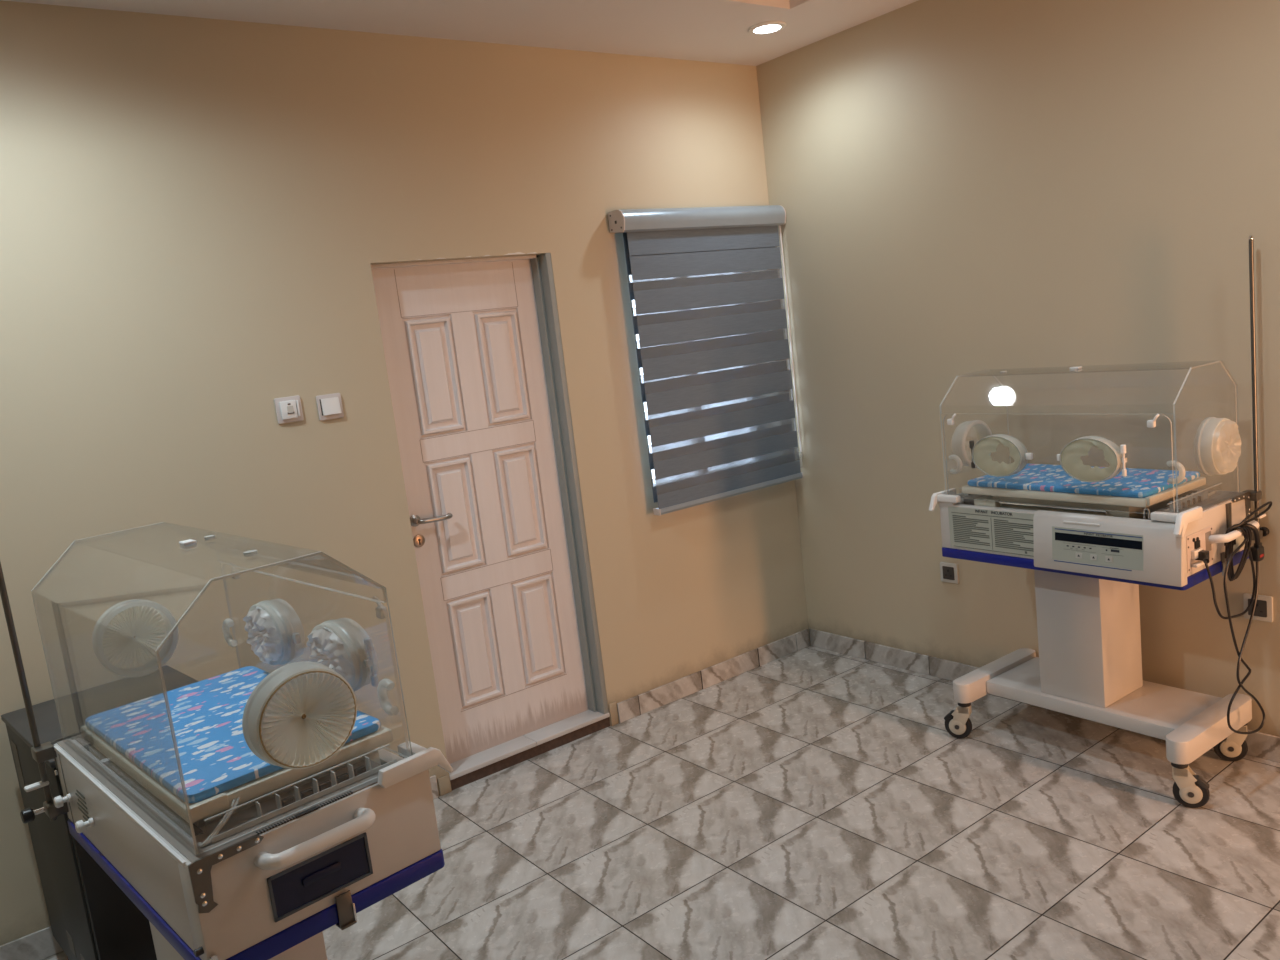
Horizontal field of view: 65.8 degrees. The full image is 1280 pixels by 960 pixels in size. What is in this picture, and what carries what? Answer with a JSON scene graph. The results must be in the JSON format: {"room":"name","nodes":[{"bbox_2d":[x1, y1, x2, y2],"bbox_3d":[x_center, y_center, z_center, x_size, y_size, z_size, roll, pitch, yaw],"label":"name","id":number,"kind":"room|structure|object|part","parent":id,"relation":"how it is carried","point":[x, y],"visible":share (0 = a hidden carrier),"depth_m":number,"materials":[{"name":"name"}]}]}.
{"room":"hospital room","nodes":[
{"label":"hospital room","id":0,"kind":"room"},
{"bbox_2d":[0,0,809,945],"bbox_3d":[-1.456,-0.208,3.253,5.670,3.063,0.226,-13,11,-36],"label":"wall","id":1,"kind":"structure","parent":0,"point":[196,214],"depth_m":3.31,"materials":[{"name":"paint"}]},
{"bbox_2d":[274,395,303,423],"bbox_3d":[-1.175,-0.236,3.315,0.086,0.086,0.022,-13,11,-36],"label":"switch","id":2,"kind":"object","parent":1,"relation":"attached to","point":[288,409],"visible":1,"depth_m":3.31,"materials":[{"name":"white plastic"}]},
{"bbox_2d":[316,393,343,420],"bbox_3d":[-1.064,-0.252,3.400,0.086,0.086,0.020,-13,11,-36],"label":"light switch","id":3,"kind":"object","parent":1,"relation":"attached to","point":[329,406],"visible":1,"depth_m":3.39,"materials":[{"name":"white plastic"}]},
{"bbox_2d":[0,629,809,959],"bbox_3d":[-1.099,1.231,3.476,4.908,0.088,0.009,-13,11,-36],"label":"baseboard","id":4,"kind":"structure","parent":1,"relation":"attached to","point":[41,944],"depth_m":4.39,"materials":[{"name":"tile"}]},
{"bbox_2d":[371,253,609,789],"bbox_3d":[-0.594,0.138,3.917,0.751,1.983,0.204,-13,11,-36],"label":"door","id":5,"kind":"structure","parent":1,"relation":"in","point":[473,351],"depth_m":3.92,"materials":[{"name":"paint"}]},
{"bbox_3d":[-0.783,0.144,3.734,0.161,0.044,0.068,-13,11,-36],"label":"handle","id":6,"kind":"part","parent":5,"relation":"part of","materials":[{"name":"metal"}]},
{"bbox_3d":[-0.486,1.060,4.058,0.751,0.018,0.204,-13,11,-36],"label":"sill","id":7,"kind":"part","parent":5,"relation":"part of","materials":[{"name":"stone"}]},
{"bbox_3d":[-0.596,0.116,3.911,0.758,1.938,0.161,-13,10,-33],"label":"frame","id":8,"kind":"part","parent":5,"relation":"part of","materials":[{"name":"metal"}]},
{"bbox_2d":[653,271,765,486],"bbox_3d":[0.232,-0.524,4.558,0.800,1.100,0.052,-13,11,-36],"label":"window","id":9,"kind":"structure","parent":1,"relation":"in","point":[758,427],"depth_m":4.63,"materials":[{"name":"glass"}]},
{"bbox_2d":[608,205,802,515],"bbox_3d":[0.340,-0.556,4.387,0.935,1.275,0.104,-13,11,-36],"label":"roller blind","id":10,"kind":"object","parent":9,"relation":"attached to","point":[682,243],"visible":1,"depth_m":4.34,"materials":[{"name":"grey fabric"}]},
{"bbox_3d":[0.271,-1.136,4.297,0.918,0.094,0.104,-13,11,-36],"label":"head rail","id":11,"kind":"part","parent":10,"relation":"part of","materials":[{"name":"silver metal"}]},
{"bbox_3d":[0.418,0.057,4.473,0.870,0.026,0.044,-13,11,-36],"label":"rail","id":12,"kind":"part","parent":10,"relation":"part of","materials":[{"name":"silver metal"}]},
{"bbox_3d":[0.699,-0.659,4.644,0.013,1.070,0.030,-13,11,-36],"label":"bead chain","id":13,"kind":"part","parent":10,"relation":"part of","materials":[{"name":"white plastic"}]},
{"bbox_2d":[1,0,917,65],"bbox_3d":[-0.149,-1.424,1.141,5.200,0.260,4.600,-13,11,-36],"label":"ceiling","id":14,"kind":"structure","parent":0,"point":[716,31],"depth_m":3.58,"materials":[{"name":"paint"}]},
{"bbox_2d":[748,21,786,34],"bbox_3d":[0.504,-1.791,3.920,0.154,0.010,0.154,-13,11,-36],"label":"recessed light","id":15,"kind":"object","parent":14,"relation":"in","point":[769,27],"visible":1,"depth_m":3.90,"materials":[{"name":"white plastic"}]},
{"bbox_2d":[754,25,779,32],"bbox_3d":[0.504,-1.791,3.920,0.105,0.010,0.105,-13,11,-36],"label":"diffuser","id":16,"kind":"object","parent":15,"relation":"attached to","point":[758,28],"depth_m":3.91,"materials":[{"name":"white plastic"}]},
{"bbox_2d":[42,645,1279,959],"bbox_3d":[0.180,1.474,1.602,5.800,0.120,5.240,-13,11,-36],"label":"floor","id":17,"kind":"structure","parent":0,"point":[810,802],"depth_m":3.08,"materials":[{"name":"tile"}]},
{"bbox_2d":[1,665,198,959],"bbox_3d":[-1.399,1.015,2.789,0.452,0.787,0.576,-15,12,-42],"label":"base cabinet","id":18,"kind":"object","parent":17,"relation":"on","point":[91,917],"visible":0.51,"depth_m":2.60,"materials":[{"name":"grey laminate"}]},
{"bbox_3d":[-1.214,0.981,2.581,0.428,0.655,0.022,-15,12,-42],"label":"cabinet door","id":19,"kind":"part","parent":18,"relation":"part of","materials":[{"name":"black plastic"}]},
{"bbox_2d":[0,522,453,959],"bbox_3d":[-0.847,0.609,1.996,0.560,1.698,0.966,-15,12,-42],"label":"incubator","id":20,"kind":"object","parent":17,"relation":"on","point":[257,869],"visible":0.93,"depth_m":1.76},
{"bbox_3d":[-1.321,0.726,2.155,0.046,0.030,0.030,-15,12,-42],"label":"clamp knob","id":21,"kind":"part","parent":20,"relation":"part of","materials":[{"name":"black plastic"}]},
{"bbox_3d":[-1.317,0.667,2.158,0.046,0.010,0.022,-15,12,-42],"label":"release lever","id":22,"kind":"part","parent":20,"relation":"part of","materials":[{"name":"white plastic"}]},
{"bbox_3d":[-1.232,0.684,2.111,0.031,0.024,0.024,-15,12,-42],"label":"filter knob","id":23,"kind":"part","parent":20,"relation":"part of","materials":[{"name":"white plastic"}]},
{"bbox_2d":[58,754,88,824],"bbox_3d":[-1.186,0.673,2.082,0.002,0.164,0.165,-15,12,-42],"label":"air vent","id":24,"kind":"object","parent":20,"relation":"on","point":[71,765],"depth_m":2.08,"materials":[{"name":"grey"}]},
{"bbox_3d":[-1.119,0.695,1.992,0.031,0.024,0.024,-15,12,-42],"label":"filter knob","id":25,"kind":"part","parent":20,"relation":"part of","materials":[{"name":"white plastic"}]},
{"bbox_3d":[-0.849,0.562,1.992,0.391,0.022,0.838,-15,12,-42],"label":"deck plate","id":26,"kind":"part","parent":20,"relation":"part of","materials":[{"name":"metal"}]},
{"bbox_2d":[85,666,380,802],"bbox_3d":[-0.834,0.489,1.990,0.366,0.019,0.634,-15,12,-42],"label":"mattress","id":27,"kind":"object","parent":20,"relation":"on","point":[215,755],"visible":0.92,"depth_m":1.92,"materials":[{"name":"blue fabric"}]},
{"bbox_2d":[80,725,392,827],"bbox_3d":[-0.825,0.551,1.999,0.382,0.117,0.670,-15,12,-42],"label":"tray","id":28,"kind":"object","parent":20,"relation":"on","point":[168,809],"depth_m":1.79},
{"bbox_3d":[-0.539,0.605,1.664,0.204,0.031,0.060,-15,12,-42],"label":"grab handle","id":29,"kind":"part","parent":20,"relation":"part of","materials":[{"name":"white plastic"}]},
{"bbox_3d":[-0.717,0.359,2.107,0.006,0.300,0.792,-15,12,-42],"label":"access door","id":30,"kind":"part","parent":20,"relation":"part of","materials":[{"name":"white plastic"}]},
{"bbox_3d":[-0.546,0.679,1.696,0.180,0.078,0.004,-15,12,-42],"label":"humidity drawer","id":31,"kind":"part","parent":20,"relation":"part of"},
{"bbox_3d":[-0.545,0.675,1.694,0.070,0.016,0.005,-15,12,-42],"label":"drawer pull","id":32,"kind":"part","parent":20,"relation":"part of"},
{"bbox_2d":[281,765,365,806],"bbox_3d":[-0.557,0.544,1.752,0.156,0.016,0.008,-15,12,-42],"label":"air vent","id":33,"kind":"object","parent":20,"relation":"attached to","point":[357,775],"depth_m":1.75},
{"bbox_2d":[929,235,1268,807],"bbox_3d":[1.520,0.114,3.359,0.560,1.712,0.966,-13,11,-35],"label":"incubator","id":34,"kind":"object","parent":17,"relation":"on","point":[1089,556],"visible":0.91,"depth_m":3.26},
{"bbox_2d":[951,512,1033,556],"bbox_3d":[1.212,0.184,3.398,0.002,0.125,0.328,-13,11,-35],"label":"print","id":35,"kind":"object","parent":34,"relation":"on","point":[951,512],"depth_m":3.39},
{"bbox_3d":[1.355,0.093,3.257,0.009,0.015,0.390,-13,11,-35],"label":"tilt rod","id":36,"kind":"part","parent":34,"relation":"part of","materials":[{"name":"silver metal"}]},
{"bbox_3d":[1.322,-0.063,3.204,0.006,0.300,0.792,-13,11,-35],"label":"access door","id":37,"kind":"part","parent":34,"relation":"part of","materials":[{"name":"white plastic"}]},
{"bbox_2d":[967,464,1199,497],"bbox_3d":[1.477,-0.003,3.333,0.366,0.019,0.634,-13,11,-35],"label":"mattress","id":38,"kind":"object","parent":34,"relation":"on","point":[1138,483],"visible":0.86,"depth_m":3.23,"materials":[{"name":"blue fabric"}]},
{"bbox_2d":[962,477,1205,519],"bbox_3d":[1.483,0.059,3.342,0.382,0.117,0.670,-13,11,-35],"label":"tray","id":39,"kind":"object","parent":34,"relation":"on","point":[985,503],"depth_m":3.22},
{"bbox_2d":[1067,543,1121,555],"bbox_3d":[1.411,0.215,3.081,0.003,0.023,0.197,-13,11,-35],"label":"print","id":40,"kind":"object","parent":34,"relation":"attached to","point":[1067,543],"depth_m":3.07},
{"bbox_3d":[1.417,0.214,3.072,0.009,0.114,0.295,-13,11,-35],"label":"key panel","id":41,"kind":"part","parent":34,"relation":"part of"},
{"bbox_3d":[1.509,0.062,3.348,0.391,0.022,0.838,-13,11,-35],"label":"deck plate","id":42,"kind":"part","parent":34,"relation":"part of","materials":[{"name":"metal"}]},
{"bbox_3d":[1.668,0.206,2.944,0.160,0.110,0.004,-13,11,-35],"label":"power panel","id":43,"kind":"part","parent":34,"relation":"part of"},
{"bbox_3d":[1.707,0.185,2.970,0.032,0.060,0.001,-13,11,-35],"label":"rating plate","id":44,"kind":"part","parent":34,"relation":"part of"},
{"bbox_3d":[1.816,0.158,3.017,0.239,0.031,0.060,-13,11,-35],"label":"grab handle","id":45,"kind":"part","parent":34,"relation":"part of","materials":[{"name":"white plastic"}]},
{"bbox_2d":[1199,501,1271,733],"bbox_3d":[1.833,0.449,3.022,0.395,0.714,0.059,-12,10,-32],"label":"power cord","id":46,"kind":"object","parent":34,"relation":"hanging from","point":[1255,553],"visible":0.96,"depth_m":2.99,"materials":[{"name":"black plastic"}]},
{"bbox_3d":[1.990,0.168,3.164,0.046,0.030,0.030,-13,11,-35],"label":"clamp knob","id":47,"kind":"part","parent":34,"relation":"part of","materials":[{"name":"black plastic"}]},
{"bbox_2d":[756,0,1279,736],"bbox_3d":[2.207,-0.578,2.856,0.220,3.063,4.800,-13,11,-36],"label":"wall","id":48,"kind":"structure","parent":0,"point":[962,187],"depth_m":3.65,"materials":[{"name":"paint"}]},
{"bbox_2d":[940,562,958,583],"bbox_3d":[1.305,0.392,4.173,0.014,0.086,0.086,-13,11,-36],"label":"wall socket","id":49,"kind":"object","parent":48,"relation":"attached to","point":[949,572],"visible":1,"depth_m":4.17,"materials":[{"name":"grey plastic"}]},
{"bbox_2d":[809,629,1279,762],"bbox_3d":[2.146,0.891,3.201,0.009,0.088,4.309,-13,11,-36],"label":"baseboard","id":50,"kind":"structure","parent":48,"relation":"attached to","point":[1261,745],"depth_m":4.42,"materials":[{"name":"tile"}]},
{"bbox_2d":[1243,593,1272,621],"bbox_3d":[2.015,0.416,3.224,0.014,0.086,0.086,-13,11,-36],"label":"wall socket","id":51,"kind":"object","parent":48,"relation":"attached to","point":[1264,605],"visible":0.96,"depth_m":3.21,"materials":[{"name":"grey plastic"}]}
]}

